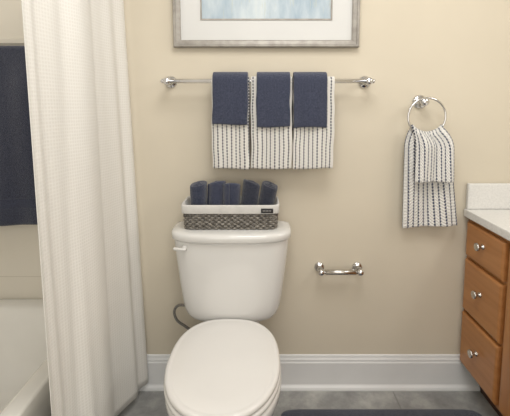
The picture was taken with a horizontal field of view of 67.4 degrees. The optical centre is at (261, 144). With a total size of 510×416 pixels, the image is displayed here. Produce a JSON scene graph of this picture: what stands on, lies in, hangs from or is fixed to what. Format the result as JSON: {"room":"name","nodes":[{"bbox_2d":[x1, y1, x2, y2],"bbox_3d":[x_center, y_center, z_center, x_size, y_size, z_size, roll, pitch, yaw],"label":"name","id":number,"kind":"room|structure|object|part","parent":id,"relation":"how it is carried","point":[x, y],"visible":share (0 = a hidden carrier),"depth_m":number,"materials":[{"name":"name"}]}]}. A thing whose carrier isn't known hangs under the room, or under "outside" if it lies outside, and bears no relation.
{"room":"bathroom","nodes":[
{"label":"bathroom","id":0,"kind":"room"},
{"bbox_2d":[117,387,498,415],"bbox_3d":[0.000,1.292,0.438,3.100,0.050,2.900,0,6,0],"label":"floor","id":1,"kind":"structure","parent":0,"point":[147,403],"depth_m":1.69,"materials":[{"name":"tile"}]},
{"bbox_2d":[0,299,50,415],"bbox_3d":[-1.060,0.986,1.003,0.760,0.440,1.488,0,6,0],"label":"bathtub","id":2,"kind":"object","parent":1,"relation":"on","point":[24,377],"visible":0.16,"depth_m":1.62,"materials":[{"name":"ceramic"}]},
{"bbox_2d":[164,220,290,415],"bbox_3d":[-0.133,0.759,1.379,0.505,0.812,0.714,0,6,0],"label":"toilet","id":3,"kind":"object","parent":1,"relation":"on","point":[227,363],"visible":0.96,"depth_m":1.46,"materials":[{"name":"ceramic"}]},
{"bbox_3d":[-0.319,0.404,1.487,0.056,0.024,0.026,0,6,0],"label":"flush lever","id":4,"kind":"part","parent":3,"relation":"part of","materials":[{"name":"ceramic"}]},
{"bbox_3d":[-0.126,0.715,1.264,0.371,0.023,0.489,0,6,0],"label":"lid","id":5,"kind":"part","parent":3,"relation":"part of","materials":[{"name":"plastic"}]},
{"bbox_3d":[-0.126,0.737,1.266,0.376,0.018,0.494,0,6,0],"label":"seat","id":6,"kind":"part","parent":3,"relation":"part of","materials":[{"name":"plastic"}]},
{"bbox_2d":[181,196,278,228],"bbox_3d":[-0.126,0.278,1.581,0.392,0.100,0.169,0,6,0],"label":"wicker basket","id":7,"kind":"object","parent":3,"relation":"on","point":[240,216],"visible":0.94,"depth_m":1.51,"materials":[{"name":"wicker"}]},
{"bbox_2d":[190,181,206,204],"bbox_3d":[-0.262,0.228,1.586,0.068,0.151,0.085,0,6,0],"label":"rolled towel","id":8,"kind":"object","parent":7,"relation":"in","point":[198,190],"visible":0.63,"depth_m":1.55,"materials":[{"name":"blue fabric"}]},
{"bbox_2d":[207,181,225,204],"bbox_3d":[-0.189,0.225,1.588,0.078,0.160,0.088,0,6,0],"label":"rolled towel","id":9,"kind":"object","parent":7,"relation":"in","point":[215,189],"visible":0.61,"depth_m":1.55,"materials":[{"name":"blue fabric"}]},
{"bbox_2d":[223,183,240,204],"bbox_3d":[-0.125,0.227,1.579,0.073,0.153,0.083,0,6,0],"label":"rolled towel","id":10,"kind":"object","parent":7,"relation":"in","point":[231,191],"visible":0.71,"depth_m":1.55,"materials":[{"name":"blue fabric"}]},
{"bbox_2d":[241,179,259,204],"bbox_3d":[-0.050,0.223,1.583,0.082,0.166,0.087,0,6,0],"label":"rolled towel","id":11,"kind":"object","parent":7,"relation":"in","point":[250,190],"visible":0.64,"depth_m":1.55,"materials":[{"name":"blue fabric"}]},
{"bbox_2d":[258,181,277,204],"bbox_3d":[0.021,0.230,1.580,0.093,0.157,0.071,-1,6,-8],"label":"rolled towel","id":12,"kind":"object","parent":7,"relation":"in","point":[268,192],"visible":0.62,"depth_m":1.55,"materials":[{"name":"blue fabric"}]},
{"bbox_3d":[-0.124,0.351,1.568,0.488,0.040,0.214,0,6,0],"label":"tank lid","id":13,"kind":"part","parent":3,"relation":"part of","materials":[{"name":"ceramic"}]},
{"bbox_3d":[-0.124,0.540,1.594,0.468,0.340,0.200,0,6,0],"label":"tank","id":14,"kind":"part","parent":3,"relation":"part of","materials":[{"name":"ceramic"}]},
{"bbox_2d":[281,409,481,415],"bbox_3d":[0.500,1.159,1.369,0.850,0.017,0.530,0,6,0],"label":"bath mat","id":15,"kind":"object","parent":1,"relation":"on","point":[296,412],"visible":1,"depth_m":1.61,"materials":[{"name":"grey fabric"}]},
{"bbox_2d":[460,219,509,415],"bbox_3d":[1.154,0.786,1.112,0.582,0.815,1.247,0,6,0],"label":"vanity cabinet","id":16,"kind":"object","parent":1,"relation":"on","point":[485,328],"visible":1,"depth_m":1.52,"materials":[{"name":"brown wood"}]},
{"bbox_3d":[0.879,0.872,1.595,0.033,0.034,0.034,0,6,0],"label":"knob","id":17,"kind":"part","parent":16,"relation":"part of","materials":[{"name":"silver metal"}]},
{"bbox_3d":[0.879,0.615,1.568,0.033,0.034,0.034,0,6,0],"label":"knob","id":18,"kind":"part","parent":16,"relation":"part of","materials":[{"name":"silver metal"}]},
{"bbox_3d":[0.879,0.413,1.547,0.033,0.034,0.034,0,6,0],"label":"knob","id":19,"kind":"part","parent":16,"relation":"part of","materials":[{"name":"silver metal"}]},
{"bbox_3d":[0.904,0.875,1.597,0.019,0.237,0.263,0,6,0],"label":"drawer","id":20,"kind":"part","parent":16,"relation":"part of","materials":[{"name":"brown wood"}]},
{"bbox_3d":[0.904,0.628,1.571,0.019,0.230,0.263,0,6,0],"label":"drawer","id":21,"kind":"part","parent":16,"relation":"part of","materials":[{"name":"brown wood"}]},
{"bbox_2d":[464,183,509,240],"bbox_3d":[1.168,0.306,1.055,0.558,0.149,1.259,0,6,0],"label":"countertop","id":22,"kind":"structure","parent":16,"relation":"on","point":[487,204],"depth_m":1.66,"materials":[{"name":"white stone"}]},
{"bbox_3d":[0.904,0.423,1.549,0.019,0.150,0.263,0,6,0],"label":"drawer","id":23,"kind":"part","parent":16,"relation":"part of","materials":[{"name":"brown wood"}]},
{"bbox_3d":[0.904,0.709,1.216,0.019,0.648,0.410,0,6,0],"label":"door","id":24,"kind":"part","parent":16,"relation":"part of","materials":[{"name":"brown wood"}]},
{"bbox_2d":[123,0,509,386],"bbox_3d":[0.000,-0.092,1.700,3.100,2.440,0.100,0,6,0],"label":"wall","id":25,"kind":"structure","parent":0,"point":[408,298],"depth_m":1.67,"materials":[{"name":"paint"}]},
{"bbox_2d":[172,0,359,47],"bbox_3d":[0.018,-0.695,1.571,0.774,0.575,0.026,0,6,0],"label":"framed picture","id":26,"kind":"object","parent":25,"relation":"attached to","point":[196,23],"visible":1,"depth_m":1.59,"materials":[{"name":"silver wood"}]},
{"bbox_2d":[202,0,330,18],"bbox_3d":[0.018,-0.696,1.581,0.540,0.341,0.004,0,6,0],"label":"art print","id":27,"kind":"object","parent":26,"relation":"attached to","point":[211,9],"depth_m":1.59},
{"bbox_2d":[160,76,374,87],"bbox_3d":[0.024,-0.264,1.586,0.876,0.052,0.089,0,6,0],"label":"towel bar","id":28,"kind":"object","parent":25,"relation":"attached to","point":[170,81],"visible":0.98,"depth_m":1.55,"materials":[{"name":"silver metal"}]},
{"bbox_2d":[211,76,249,169],"bbox_3d":[-0.128,-0.090,1.571,0.158,0.380,0.050,0,6,0],"label":"striped hand towel","id":29,"kind":"object","parent":28,"relation":"hanging from","point":[230,143],"visible":0.52,"depth_m":1.56,"materials":[{"name":"fabric"}]},
{"bbox_2d":[212,72,247,124],"bbox_3d":[-0.128,-0.177,1.563,0.147,0.241,0.082,0,6,0],"label":"washcloth","id":30,"kind":"object","parent":29,"relation":"on","point":[229,89],"visible":0.9,"depth_m":1.53,"materials":[{"name":"blue fabric"}]},
{"bbox_2d":[250,76,292,168],"bbox_3d":[0.039,-0.090,1.570,0.172,0.380,0.050,0,6,0],"label":"striped hand towel","id":31,"kind":"object","parent":28,"relation":"hanging from","point":[271,147],"visible":0.52,"depth_m":1.56,"materials":[{"name":"fabric"}]},
{"bbox_2d":[256,72,289,127],"bbox_3d":[0.045,-0.177,1.563,0.139,0.241,0.082,0,6,0],"label":"washcloth","id":32,"kind":"object","parent":31,"relation":"on","point":[273,88],"visible":0.96,"depth_m":1.53,"materials":[{"name":"blue fabric"}]},
{"bbox_2d":[292,76,334,168],"bbox_3d":[0.211,-0.090,1.570,0.170,0.380,0.050,0,6,0],"label":"striped hand towel","id":33,"kind":"object","parent":28,"relation":"hanging from","point":[312,148],"visible":0.66,"depth_m":1.56,"materials":[{"name":"fabric"}]},
{"bbox_2d":[292,72,327,129],"bbox_3d":[0.195,-0.177,1.563,0.138,0.240,0.081,0,6,0],"label":"washcloth","id":34,"kind":"object","parent":33,"relation":"on","point":[309,88],"visible":0.98,"depth_m":1.53,"materials":[{"name":"blue fabric"}]},
{"bbox_2d":[139,354,479,390],"bbox_3d":[0.155,1.046,1.756,1.690,0.163,0.026,0,6,0],"label":"baseboard","id":35,"kind":"structure","parent":25,"relation":"attached to","point":[299,372],"depth_m":1.75,"materials":[{"name":"paint"}]},
{"bbox_2d":[314,262,363,275],"bbox_3d":[0.342,0.550,1.679,0.214,0.044,0.073,0,6,0],"label":"toilet paper holder","id":36,"kind":"object","parent":25,"relation":"attached to","point":[319,266],"visible":1,"depth_m":1.65,"materials":[{"name":"silver metal"}]},
{"bbox_2d":[407,95,446,130],"bbox_3d":[0.687,-0.124,1.610,0.165,0.174,0.069,0,6,0],"label":"towel ring","id":37,"kind":"object","parent":25,"relation":"attached to","point":[419,101],"visible":0.91,"depth_m":1.59,"materials":[{"name":"silver metal"}]},
{"bbox_2d":[466,183,509,208],"bbox_3d":[1.161,0.223,1.670,0.530,0.114,0.019,0,6,0],"label":"backsplash","id":38,"kind":"structure","parent":25,"relation":"attached to","point":[478,195],"depth_m":1.66,"materials":[{"name":"white stone"}]},
{"bbox_3d":[-0.600,-0.728,0.226,0.060,0.060,2.696,0,6,0],"label":"curtain rod","id":39,"kind":"object","parent":25,"relation":"attached to","visible":0},
{"bbox_2d":[21,0,147,415],"bbox_3d":[-0.595,0.129,1.324,0.098,1.978,0.644,1,6,5],"label":"shower curtain","id":40,"kind":"object","parent":39,"relation":"hanging from","point":[76,50],"visible":1,"depth_m":1.24,"materials":[{"name":"fabric"}]},
{"bbox_2d":[402,125,456,227],"bbox_3d":[0.724,0.138,1.608,0.243,0.447,0.078,0,6,0],"label":"towel","id":41,"kind":"object","parent":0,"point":[428,176],"visible":1,"depth_m":1.62,"materials":[{"name":"fabric"}]},
{"bbox_3d":[-1.500,0.054,0.307,0.100,2.440,2.700,0,6,0],"label":"wall","id":42,"kind":"structure","parent":0,"visible":0},
{"bbox_2d":[0,0,42,298],"bbox_3d":[-1.060,-0.053,0.889,0.780,1.670,1.520,0,6,0],"label":"wall tile","id":43,"kind":"structure","parent":42,"relation":"attached to","point":[20,267],"depth_m":1.70,"materials":[{"name":"tile"}]},
{"bbox_3d":[-1.150,-0.386,1.578,0.548,0.048,0.063,0,6,0],"label":"shower towel bar","id":44,"kind":"object","parent":43,"relation":"attached to","visible":0},
{"bbox_2d":[0,46,37,225],"bbox_3d":[-1.133,-0.033,1.589,0.419,0.747,0.064,0,6,0],"label":"bath towel","id":45,"kind":"object","parent":44,"relation":"hanging from","point":[17,184],"visible":0.72,"depth_m":1.57,"materials":[{"name":"blue fabric"}]}
]}

